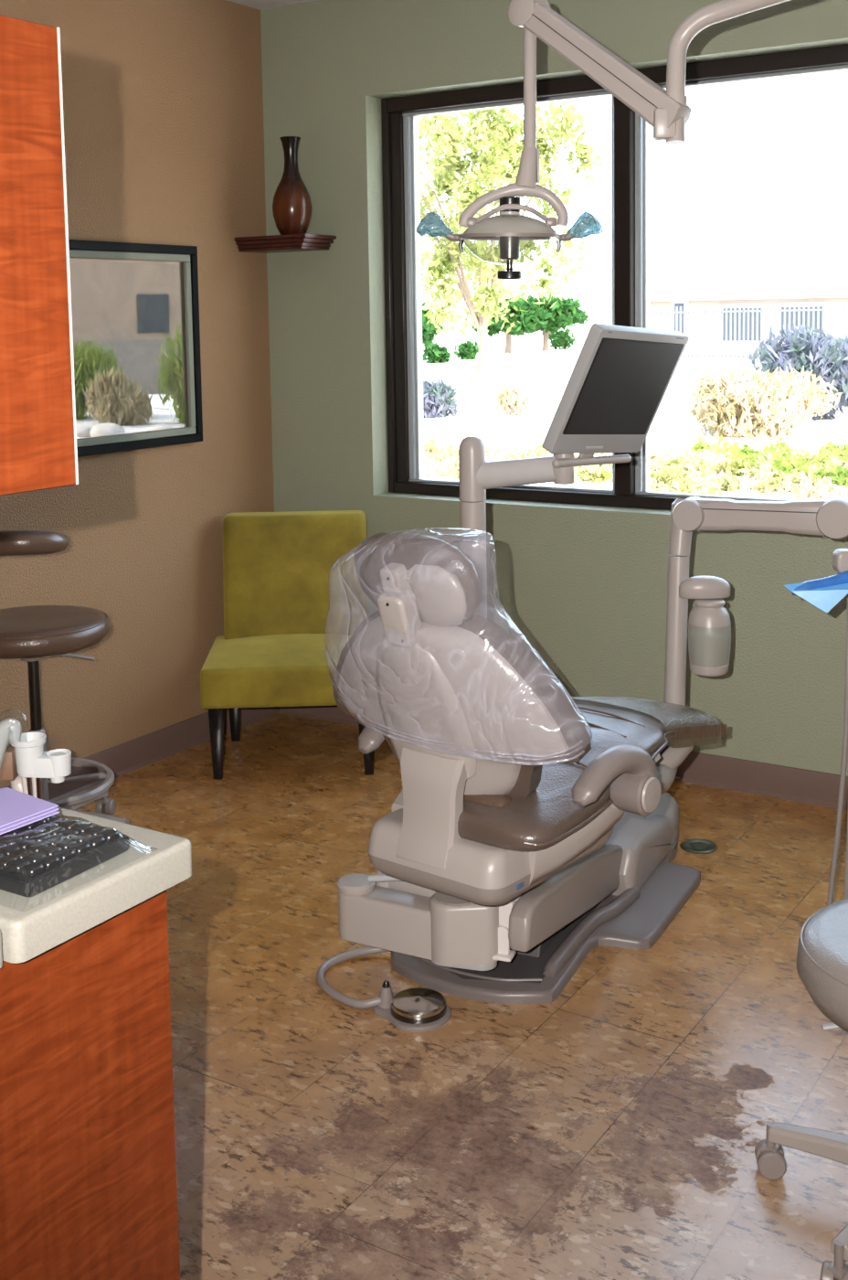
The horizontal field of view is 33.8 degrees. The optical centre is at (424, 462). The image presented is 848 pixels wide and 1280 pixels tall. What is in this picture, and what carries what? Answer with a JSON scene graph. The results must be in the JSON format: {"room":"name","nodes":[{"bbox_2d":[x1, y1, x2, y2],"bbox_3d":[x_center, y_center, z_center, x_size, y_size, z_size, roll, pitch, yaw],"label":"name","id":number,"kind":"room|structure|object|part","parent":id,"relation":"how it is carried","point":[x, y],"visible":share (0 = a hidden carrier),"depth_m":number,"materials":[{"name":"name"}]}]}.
{"room":"dental clinic","nodes":[
{"label":"dental clinic","id":0,"kind":"room"},
{"bbox_2d":[0,0,274,788],"bbox_3d":[-2.446,-0.050,2.666,0.220,2.698,6.600,3,7,32],"label":"wall","id":1,"kind":"structure","parent":0,"point":[163,100],"depth_m":4.86,"materials":[{"name":"beige paint"}]},
{"bbox_2d":[0,14,78,495],"bbox_3d":[-0.933,-0.613,1.211,0.820,1.325,0.843,3,7,32],"label":"upper cabinet","id":2,"kind":"object","parent":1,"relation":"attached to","point":[38,449],"visible":1,"depth_m":1.35,"materials":[{"name":"orange wood"}]},
{"bbox_2d":[68,239,202,457],"bbox_3d":[-1.104,-0.371,4.539,0.028,0.696,1.096,3,7,32],"label":"window frame","id":3,"kind":"structure","parent":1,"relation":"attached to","point":[128,330],"depth_m":4.74,"materials":[{"name":"black metal"}]},
{"bbox_2d":[2,706,280,800],"bbox_3d":[-2.326,1.247,2.730,0.019,0.102,6.588,3,7,32],"label":"baseboard","id":4,"kind":"structure","parent":1,"relation":"attached to","point":[133,754],"depth_m":4.90,"materials":[{"name":"rubber"}]},
{"bbox_2d":[226,0,316,10],"bbox_3d":[-0.302,-1.336,1.162,5.340,0.100,7.040,3,7,32],"label":"ceiling","id":5,"kind":"structure","parent":0,"point":[261,5],"depth_m":5.13,"materials":[{"name":"paint"}]},
{"bbox_2d":[446,0,790,279],"bbox_3d":[0.527,-0.940,2.942,1.137,1.077,0.238,3,7,32],"label":"light","id":6,"kind":"object","parent":5,"relation":"hanging from","point":[668,112],"visible":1,"depth_m":3.11,"materials":[{"name":"beige plastic"}]},
{"bbox_2d":[416,212,453,237],"bbox_3d":[0.025,-0.545,3.200,0.084,0.061,0.044,-1,6,1],"label":"film","id":7,"kind":"object","parent":6,"relation":"on","point":[433,225],"visible":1,"depth_m":3.19,"materials":[{"name":"blue plastic"}]},
{"bbox_3d":[0.042,-0.536,3.201,0.084,0.058,0.022,-1,6,2],"label":"handle","id":8,"kind":"part","parent":6,"relation":"part of","materials":[{"name":"beige plastic"}]},
{"bbox_3d":[0.197,-0.431,3.210,0.056,0.020,0.056,3,7,32],"label":"focus knob","id":9,"kind":"part","parent":6,"relation":"part of","materials":[{"name":"black plastic"}]},
{"bbox_2d":[515,147,537,188],"bbox_3d":[0.234,-0.672,3.199,0.052,0.096,0.059,3,7,32],"label":"socket","id":10,"kind":"object","parent":6,"relation":"attached to","point":[527,177],"depth_m":3.18,"materials":[{"name":"beige plastic"}]},
{"bbox_3d":[0.262,-0.679,3.200,0.006,0.075,0.030,-1,6,4],"label":"plate","id":11,"kind":"part","parent":6,"relation":"part of","materials":[{"name":"silver metal"}]},
{"bbox_3d":[0.352,-0.536,3.201,0.085,0.056,0.022,-1,6,-2],"label":"handle","id":12,"kind":"part","parent":6,"relation":"part of","materials":[{"name":"beige plastic"}]},
{"bbox_2d":[566,211,603,238],"bbox_3d":[0.369,-0.545,3.200,0.084,0.063,0.044,-1,6,0],"label":"film","id":13,"kind":"object","parent":6,"relation":"on","point":[586,225],"visible":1,"depth_m":3.19,"materials":[{"name":"blue plastic"}]},
{"bbox_3d":[0.396,-0.879,3.095,0.416,0.332,0.060,4,8,39],"label":"arm","id":14,"kind":"part","parent":6,"relation":"part of","materials":[{"name":"beige plastic"}]},
{"bbox_3d":[0.782,-0.865,2.877,0.577,0.373,0.072,2,7,26],"label":"curved arm","id":15,"kind":"part","parent":6,"relation":"part of","materials":[{"name":"beige plastic"}]},
{"bbox_2d":[74,712,847,1279],"bbox_3d":[-0.257,1.447,1.449,5.340,0.100,7.040,3,7,32],"label":"floor","id":16,"kind":"structure","parent":0,"point":[611,1128],"depth_m":2.84,"materials":[{"name":"brown tile"}]},
{"bbox_2d":[10,732,71,799],"bbox_3d":[-0.593,0.867,2.167,0.240,0.918,0.240,3,7,32],"label":"holder","id":17,"kind":"object","parent":16,"relation":"on","point":[33,763],"visible":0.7,"depth_m":2.09,"materials":[{"name":"white plastic"}]},
{"bbox_2d":[0,746,18,780],"bbox_3d":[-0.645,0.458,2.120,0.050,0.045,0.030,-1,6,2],"label":"tissue box","id":18,"kind":"object","parent":17,"relation":"on","point":[9,773],"visible":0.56,"depth_m":2.11,"materials":[{"name":"brown cardboard"}]},
{"bbox_2d":[0,709,27,781],"bbox_3d":[-0.636,0.439,2.103,0.078,0.135,0.040,-2,6,-10],"label":"handpiece","id":19,"kind":"object","parent":17,"relation":"in","point":[9,728],"visible":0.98,"depth_m":2.09,"materials":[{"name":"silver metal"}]},
{"bbox_2d":[10,732,46,775],"bbox_3d":[-0.595,0.439,2.100,0.052,0.053,0.052,3,7,32],"label":"cup","id":20,"kind":"object","parent":17,"relation":"on","point":[30,755],"depth_m":2.08,"materials":[{"name":"white plastic"}]},
{"bbox_2d":[45,748,71,777],"bbox_3d":[-0.550,0.453,2.099,0.037,0.033,0.037,3,7,32],"label":"cup","id":21,"kind":"object","parent":17,"relation":"on","point":[58,761],"depth_m":2.08,"materials":[{"name":"white plastic"}]},
{"bbox_2d":[0,530,129,823],"bbox_3d":[-1.167,0.651,4.097,0.573,0.969,0.623,-3,6,-17],"label":"stool","id":22,"kind":"object","parent":16,"relation":"on","point":[30,634],"visible":0.49,"depth_m":4.01,"materials":[{"name":"brown leather"}]},
{"bbox_3d":[-1.146,0.556,4.082,0.130,0.040,0.130,0,6,12],"label":"seat mount","id":23,"kind":"part","parent":22,"relation":"part of","materials":[{"name":"beige plastic"}]},
{"bbox_3d":[-1.147,0.495,4.075,0.448,0.082,0.448,0,6,12],"label":"seat","id":24,"kind":"part","parent":22,"relation":"part of","materials":[{"name":"brown leather"}]},
{"bbox_3d":[-1.039,0.564,4.070,0.156,0.022,0.018,0,6,5],"label":"lever","id":25,"kind":"part","parent":22,"relation":"part of","materials":[{"name":"silver metal"}]},
{"bbox_3d":[-1.061,1.032,4.263,0.048,0.042,0.245,3,7,30],"label":"leg","id":26,"kind":"part","parent":22,"relation":"part of","materials":[{"name":"beige plastic"}]},
{"bbox_3d":[-0.989,1.047,4.100,0.245,0.042,0.048,0,6,12],"label":"leg","id":27,"kind":"part","parent":22,"relation":"part of","materials":[{"name":"beige plastic"}]},
{"bbox_2d":[0,889,180,1279],"bbox_3d":[-1.042,0.954,1.394,1.070,0.918,1.235,3,7,32],"label":"base cabinet","id":28,"kind":"object","parent":16,"relation":"on","point":[89,1188],"visible":0.71,"depth_m":1.47,"materials":[{"name":"orange wood"}]},
{"bbox_2d":[0,806,191,963],"bbox_3d":[-0.811,0.429,1.759,1.150,0.042,0.258,3,7,32],"label":"countertop","id":29,"kind":"structure","parent":28,"relation":"on","point":[30,927],"depth_m":1.44,"materials":[{"name":"beige stone"}]},
{"bbox_2d":[0,814,129,896],"bbox_3d":[-0.526,0.409,1.561,0.400,0.027,0.145,3,7,32],"label":"keyboard","id":30,"kind":"object","parent":29,"relation":"on","point":[26,869],"visible":0.88,"depth_m":1.46,"materials":[{"name":"black plastic"}]},
{"bbox_2d":[30,813,155,850],"bbox_3d":[-0.527,0.407,1.562,0.438,0.031,0.190,3,7,32],"label":"film","id":31,"kind":"object","parent":30,"relation":"on","point":[56,815],"visible":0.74,"depth_m":1.54,"materials":[{"name":"clear plastic"}]},
{"bbox_2d":[0,787,59,834],"bbox_3d":[-0.497,0.391,1.534,0.129,0.008,0.162,3,7,32],"label":"napkin","id":32,"kind":"object","parent":31,"relation":"on","point":[17,809],"visible":1,"depth_m":1.55,"materials":[{"name":"purple paper"}]},
{"bbox_2d":[200,510,374,779],"bbox_3d":[-0.458,0.623,4.929,0.604,0.832,0.592,-1,6,-2],"label":"slipper chair","id":33,"kind":"object","parent":16,"relation":"on","point":[277,566],"visible":0.72,"depth_m":5.04,"materials":[{"name":"fabric"}]},
{"bbox_3d":[-0.697,0.942,4.699,0.052,0.251,0.052,-1,6,-2],"label":"leg","id":34,"kind":"part","parent":33,"relation":"part of","materials":[{"name":"black paint"}]},
{"bbox_3d":[-0.695,0.898,5.123,0.052,0.251,0.052,-1,6,-2],"label":"leg","id":35,"kind":"part","parent":33,"relation":"part of","materials":[{"name":"black paint"}]},
{"bbox_3d":[-0.455,0.707,4.902,0.604,0.169,0.520,-1,6,-2],"label":"seat","id":36,"kind":"part","parent":33,"relation":"part of","materials":[{"name":"fabric"}]},
{"bbox_3d":[-0.469,0.454,5.106,0.524,0.532,0.206,-1,6,-2],"label":"backrest","id":37,"kind":"part","parent":33,"relation":"part of","materials":[{"name":"fabric"}]},
{"bbox_3d":[-0.226,0.889,5.142,0.052,0.251,0.052,-1,6,-2],"label":"leg","id":38,"kind":"part","parent":33,"relation":"part of","materials":[{"name":"black paint"}]},
{"bbox_3d":[-0.187,0.932,4.721,0.052,0.251,0.052,-1,6,-2],"label":"leg","id":39,"kind":"part","parent":33,"relation":"part of","materials":[{"name":"black paint"}]},
{"bbox_2d":[316,946,451,1032],"bbox_3d":[-0.092,1.181,3.206,0.332,0.064,0.372,0,6,7],"label":"foot pedal","id":40,"kind":"object","parent":16,"relation":"on","point":[417,1009],"visible":0.87,"depth_m":3.09,"materials":[{"name":"silver plastic"}]},
{"bbox_2d":[377,985,393,1008],"bbox_3d":[-0.087,1.191,3.115,0.040,0.044,0.039,3,7,32],"label":"socket","id":41,"kind":"object","parent":40,"relation":"attached to","point":[385,998],"depth_m":3.10,"materials":[{"name":"beige plastic"}]},
{"bbox_2d":[333,532,726,1003],"bbox_3d":[0.336,0.626,3.553,0.776,1.082,1.471,2,7,26],"label":"dental chair","id":42,"kind":"object","parent":16,"relation":"on","point":[494,881],"visible":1,"depth_m":3.02,"materials":[{"name":"beige plastic"}]},
{"bbox_3d":[-0.071,0.629,3.375,0.071,0.099,0.261,3,7,32],"label":"armrest","id":43,"kind":"part","parent":42,"relation":"part of","materials":[{"name":"beige plastic"}]},
{"bbox_3d":[-0.048,0.965,3.236,0.172,0.038,0.019,1,6,19],"label":"lever","id":44,"kind":"part","parent":42,"relation":"part of","materials":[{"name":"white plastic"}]},
{"bbox_3d":[-0.008,0.844,3.013,0.130,0.045,0.020,4,8,39],"label":"recess panel","id":45,"kind":"part","parent":42,"relation":"part of","materials":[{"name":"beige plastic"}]},
{"bbox_3d":[-0.021,1.049,3.204,0.405,0.140,0.113,2,7,26],"label":"accessory arm","id":46,"kind":"part","parent":42,"relation":"part of","materials":[{"name":"beige plastic"}]},
{"bbox_3d":[-0.009,0.515,3.004,0.244,0.331,0.102,4,8,39],"label":"spine panel","id":47,"kind":"part","parent":42,"relation":"part of","materials":[{"name":"beige plastic"}]},
{"bbox_3d":[0.076,0.969,3.146,0.104,0.028,0.104,2,7,26],"label":"knob","id":48,"kind":"part","parent":42,"relation":"part of","materials":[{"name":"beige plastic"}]},
{"bbox_2d":[324,527,592,764],"bbox_3d":[0.034,0.369,2.988,0.676,0.488,0.278,4,8,41],"label":"plastic bag","id":49,"kind":"object","parent":42,"relation":"on","point":[474,530],"visible":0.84,"depth_m":2.95,"materials":[{"name":"clear plastic"}]},
{"bbox_2d":[333,609,591,799],"bbox_3d":[0.054,0.529,3.063,0.684,0.453,0.194,4,8,39],"label":"cushion","id":50,"kind":"object","parent":42,"relation":"on","point":[489,695],"depth_m":2.95,"materials":[{"name":"plastic"}]},
{"bbox_2d":[458,436,574,618],"bbox_3d":[0.223,0.541,3.728,0.383,1.220,0.180,3,7,32],"label":"monitor stand","id":51,"kind":"object","parent":42,"relation":"attached to","point":[476,475],"visible":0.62,"depth_m":3.70,"materials":[{"name":"beige plastic"}]},
{"bbox_3d":[0.139,0.623,3.790,0.069,1.046,0.069,3,7,32],"label":"post","id":52,"kind":"part","parent":51,"relation":"part of","materials":[{"name":"beige plastic"}]},
{"bbox_3d":[0.244,0.027,3.671,0.262,0.104,0.074,3,7,32],"label":"arm","id":53,"kind":"part","parent":51,"relation":"part of"},
{"bbox_3d":[0.361,0.010,3.600,0.058,0.090,0.062,3,7,32],"label":"arm","id":54,"kind":"part","parent":51,"relation":"part of","materials":[{"name":"beige plastic"}]},
{"bbox_2d":[542,323,689,468],"bbox_3d":[0.479,-0.171,3.595,0.224,0.376,0.399,5,8,44],"label":"monitor","id":55,"kind":"object","parent":51,"relation":"attached to","point":[621,377],"visible":0.99,"depth_m":3.54,"materials":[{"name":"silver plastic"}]},
{"bbox_3d":[0.286,1.154,3.593,0.676,0.026,0.960,2,7,26],"label":"plate","id":56,"kind":"part","parent":42,"relation":"part of","materials":[{"name":"beige plastic"}]},
{"bbox_3d":[0.358,1.041,3.371,0.052,0.203,0.712,2,7,26],"label":"lift arm","id":57,"kind":"part","parent":42,"relation":"part of","materials":[{"name":"beige plastic"}]},
{"bbox_2d":[458,699,711,851],"bbox_3d":[0.342,0.691,3.408,0.534,0.154,1.026,3,7,36],"label":"seat cushion","id":58,"kind":"object","parent":42,"relation":"on","point":[502,806],"depth_m":3.01,"materials":[{"name":"brown leather"}]},
{"bbox_3d":[0.436,0.740,3.082,0.050,0.040,0.070,4,8,39],"label":"armrest mount","id":59,"kind":"part","parent":42,"relation":"part of","materials":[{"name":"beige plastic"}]},
{"bbox_3d":[0.406,0.661,2.986,0.261,0.099,0.071,-7,8,-44],"label":"armrest","id":60,"kind":"part","parent":42,"relation":"part of","materials":[{"name":"beige plastic"}]},
{"bbox_2d":[655,496,847,794],"bbox_3d":[0.896,0.439,3.482,0.790,0.815,0.661,3,7,32],"label":"support arm","id":61,"kind":"object","parent":42,"relation":"attached to","point":[829,518],"visible":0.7,"depth_m":3.76,"materials":[{"name":"beige plastic"}]},
{"bbox_3d":[0.699,0.513,3.855,0.058,0.514,0.103,2,6,24],"label":"post","id":62,"kind":"part","parent":61,"relation":"part of","materials":[{"name":"beige plastic"}]},
{"bbox_2d":[679,576,731,676],"bbox_3d":[0.766,0.441,3.796,0.140,0.261,0.122,3,7,32],"label":"water bottle","id":63,"kind":"object","parent":61,"relation":"hanging from","point":[709,624],"visible":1,"depth_m":3.75,"materials":[{"name":"beige plastic"}]},
{"bbox_3d":[0.896,0.141,3.740,0.363,0.095,0.066,2,7,26],"label":"horizontal arm","id":64,"kind":"part","parent":61,"relation":"part of","materials":[{"name":"beige plastic"}]},
{"bbox_2d":[784,570,847,613],"bbox_3d":[0.928,0.302,3.268,0.170,0.095,0.063,-1,6,-3],"label":"napkin","id":65,"kind":"object","parent":61,"relation":"attached to","point":[825,593],"visible":1,"depth_m":3.26,"materials":[{"name":"blue paper"}]},
{"bbox_2d":[827,598,847,906],"bbox_3d":[1.045,0.724,3.366,0.118,0.961,0.068,-3,6,-16],"label":"hose","id":66,"kind":"object","parent":61,"relation":"hanging from","point":[845,752],"visible":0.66,"depth_m":3.34,"materials":[{"name":"grey rubber"}]},
{"bbox_2d":[844,804,847,898],"bbox_3d":[1.043,0.731,3.256,0.112,0.905,0.038,-1,6,-4],"label":"hose","id":67,"kind":"object","parent":61,"relation":"hanging from","point":[847,853],"visible":0.57,"depth_m":3.28,"materials":[{"name":"grey rubber"}]},
{"bbox_2d":[680,838,717,853],"bbox_3d":[0.795,1.109,4.036,0.106,0.007,0.106,3,7,32],"label":"cap","id":68,"kind":"object","parent":16,"relation":"on","point":[698,846],"visible":1,"depth_m":4.03,"materials":[{"name":"green metal"}]},
{"bbox_2d":[755,898,847,1279],"bbox_3d":[0.833,1.037,2.350,0.563,0.495,0.585,3,7,31],"label":"stool","id":69,"kind":"object","parent":16,"relation":"on","point":[823,947],"visible":1,"depth_m":2.33,"materials":[{"name":"grey leather"}]},
{"bbox_3d":[0.725,1.192,2.430,0.245,0.042,0.048,3,7,31],"label":"leg","id":70,"kind":"part","parent":69,"relation":"part of","materials":[{"name":"beige plastic"}]},
{"bbox_3d":[0.850,0.850,2.315,0.448,0.115,0.448,3,7,31],"label":"seat","id":71,"kind":"part","parent":69,"relation":"part of","materials":[{"name":"grey leather"}]},
{"bbox_3d":[0.744,0.936,2.329,0.156,0.022,0.018,-1,6,1],"label":"lever","id":72,"kind":"part","parent":69,"relation":"part of","materials":[{"name":"silver metal"}]},
{"bbox_3d":[0.740,1.210,2.252,0.245,0.042,0.048,-6,8,-40],"label":"leg","id":73,"kind":"part","parent":69,"relation":"part of","materials":[{"name":"beige plastic"}]},
{"bbox_2d":[260,0,847,776],"bbox_3d":[1.537,-0.270,4.173,5.340,2.698,0.220,3,7,32],"label":"wall","id":74,"kind":"structure","parent":0,"point":[586,585],"depth_m":4.83,"materials":[{"name":"green paint"}]},
{"bbox_2d":[234,233,336,253],"bbox_3d":[-0.513,-0.810,5.163,0.328,0.052,0.192,3,7,32],"label":"corner shelf","id":75,"kind":"object","parent":74,"relation":"attached to","point":[304,241],"visible":1,"depth_m":5.10,"materials":[{"name":"brown wood"}]},
{"bbox_2d":[272,136,312,234],"bbox_3d":[-0.486,-1.012,5.121,0.147,0.356,0.147,3,7,32],"label":"vase","id":76,"kind":"object","parent":75,"relation":"on","point":[292,204],"visible":0.91,"depth_m":5.08,"materials":[{"name":"brown ceramic"}]},
{"bbox_2d":[279,704,847,810],"bbox_3d":[1.499,1.033,4.201,4.888,0.102,0.019,3,7,32],"label":"baseboard","id":77,"kind":"structure","parent":74,"relation":"attached to","point":[809,786],"depth_m":4.49,"materials":[{"name":"rubber"}]},
{"bbox_2d":[381,43,847,510],"bbox_3d":[0.921,-0.562,4.560,2.476,1.452,0.080,3,7,32],"label":"window","id":78,"kind":"structure","parent":74,"relation":"in","point":[631,133],"depth_m":4.86,"materials":[{"name":"brown metal"}]},
{"label":"outside","id":79,"kind":"structure","parent":0,"visible":0},
{"bbox_2d":[422,323,847,500],"bbox_3d":[46.609,-11.224,117.311,260.000,0.001,240.000,3,7,32],"label":"ground","id":80,"kind":"structure","parent":79,"point":[547,374],"depth_m":27.09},
{"bbox_2d":[421,300,444,346],"bbox_3d":[-0.258,-5.530,57.422,2.342,2.548,2.338,3,7,32],"label":"tree","id":81,"kind":"object","parent":80,"relation":"on","point":[429,330],"visible":0.17,"depth_m":56.90,"materials":[{"name":"green plant"}]},
{"bbox_2d":[422,341,451,362],"bbox_3d":[0.420,-3.982,51.186,1.114,0.900,1.159,-2,6,-15],"label":"round bush","id":82,"kind":"object","parent":80,"relation":"on","point":[435,354],"visible":0.97,"depth_m":50.98,"materials":[{"name":"green plant"}]},
{"bbox_2d":[423,377,459,418],"bbox_3d":[-0.016,-1.052,23.261,1.221,0.852,1.192,3,7,32],"label":"bush","id":83,"kind":"object","parent":80,"relation":"on","point":[438,400],"visible":0.59,"depth_m":22.98,"materials":[{"name":"purple plant"}]},
{"bbox_2d":[452,340,479,359],"bbox_3d":[1.746,-4.405,55.039,1.144,0.881,1.136,3,7,32],"label":"round bush","id":84,"kind":"object","parent":80,"relation":"on","point":[467,350],"visible":0.99,"depth_m":54.78,"materials":[{"name":"green plant"}]},
{"bbox_2d":[487,380,533,416],"bbox_3d":[1.460,-1.037,23.138,0.788,0.677,0.637,3,7,32],"label":"bush","id":85,"kind":"object","parent":80,"relation":"on","point":[511,397],"visible":0.99,"depth_m":23.04,"materials":[{"name":"grey plant"}]},
{"bbox_3d":[1.456,-0.895,23.140,0.093,0.302,0.227,-1,6,1],"label":"stem","id":86,"kind":"part","parent":85,"relation":"part of","materials":[{"name":"grey plant"}]},
{"bbox_2d":[418,100,603,373],"bbox_3d":[1.322,-7.229,40.666,6.670,9.305,7.670,4,8,42],"label":"autumn tree","id":87,"kind":"object","parent":80,"relation":"on","point":[498,145],"visible":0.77,"depth_m":40.33,"materials":[{"name":"yellow plant"}]},
{"bbox_2d":[471,295,553,352],"bbox_3d":[3.842,-6.326,63.771,3.852,2.684,3.881,3,7,32],"label":"tree","id":88,"kind":"object","parent":80,"relation":"on","point":[530,321],"visible":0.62,"depth_m":62.69,"materials":[{"name":"green plant"}]},
{"bbox_2d":[424,436,612,483],"bbox_3d":[1.219,-0.067,15.424,3.032,0.323,3.878,-1,6,-2],"label":"ground cover","id":89,"kind":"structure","parent":80,"relation":"on","point":[445,457],"depth_m":15.07,"materials":[{"name":"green plant"}]},
{"bbox_2d":[520,289,590,351],"bbox_3d":[6.046,-6.724,66.100,3.627,2.926,3.936,3,7,32],"label":"tree","id":90,"kind":"object","parent":80,"relation":"on","point":[566,313],"visible":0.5,"depth_m":65.09,"materials":[{"name":"green plant"}]},
{"bbox_2d":[543,328,575,349],"bbox_3d":[6.708,-6.156,69.298,1.544,1.238,1.686,3,7,32],"label":"round bush","id":91,"kind":"object","parent":80,"relation":"on","point":[561,339],"visible":0.9,"depth_m":69.04,"materials":[{"name":"green plant"}]},
{"bbox_2d":[424,434,820,462],"bbox_3d":[18.238,-0.377,16.616,60.914,0.001,18.852,3,7,32],"label":"path","id":92,"kind":"structure","parent":80,"relation":"on","point":[661,450],"depth_m":17.34,"materials":[{"name":"concrete"}]},
{"bbox_2d":[608,434,847,500],"bbox_3d":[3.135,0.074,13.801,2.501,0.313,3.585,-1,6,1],"label":"ground cover","id":93,"kind":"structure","parent":80,"relation":"on","point":[674,474],"depth_m":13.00,"materials":[{"name":"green plant"}]},
{"bbox_2d":[650,288,847,354],"bbox_3d":[16.744,-5.774,57.292,14.117,2.528,8.600,3,7,32],"label":"building","id":94,"kind":"structure","parent":80,"relation":"on","point":[830,296],"depth_m":55.00,"materials":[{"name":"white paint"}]},
{"bbox_3d":[10.340,-5.457,56.490,0.406,1.969,0.050,3,7,32],"label":"pane","id":95,"kind":"part","parent":94,"relation":"part of","materials":[{"name":"clear glass"}]},
{"bbox_3d":[12.518,-5.461,55.125,1.622,1.312,0.050,3,7,32],"label":"pane","id":96,"kind":"part","parent":94,"relation":"part of","materials":[{"name":"clear glass"}]},
{"bbox_3d":[14.584,-5.362,53.843,1.622,1.312,0.050,3,7,32],"label":"pane","id":97,"kind":"part","parent":94,"relation":"part of","materials":[{"name":"clear glass"}]},
{"bbox_2d":[650,302,847,364],"bbox_3d":[10.811,-4.064,44.326,0.058,1.900,10.758,-5,7,-38],"label":"iron fence","id":98,"kind":"object","parent":80,"relation":"on","point":[794,309],"visible":0.64,"depth_m":45.18,"materials":[{"name":"white metal"}]},
{"bbox_3d":[10.822,-3.368,44.398,0.050,0.060,10.758,-5,7,-37],"label":"rail","id":99,"kind":"part","parent":98,"relation":"part of","materials":[{"name":"paint"}]},
{"bbox_3d":[10.799,-4.810,44.249,0.050,0.060,10.758,-5,7,-37],"label":"rail","id":100,"kind":"part","parent":98,"relation":"part of","materials":[{"name":"metal"}]},
{"bbox_2d":[678,364,842,439],"bbox_3d":[4.548,-0.828,19.159,1.998,1.074,2.479,4,8,39],"label":"bush","id":101,"kind":"object","parent":80,"relation":"on","point":[749,404],"visible":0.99,"depth_m":18.49,"materials":[{"name":"grey plant"}]},
{"bbox_2d":[749,323,847,420],"bbox_3d":[6.117,-1.350,21.507,2.230,1.613,2.124,3,7,32],"label":"bush","id":102,"kind":"object","parent":80,"relation":"on","point":[827,356],"visible":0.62,"depth_m":21.20,"materials":[{"name":"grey plant"}]}
]}

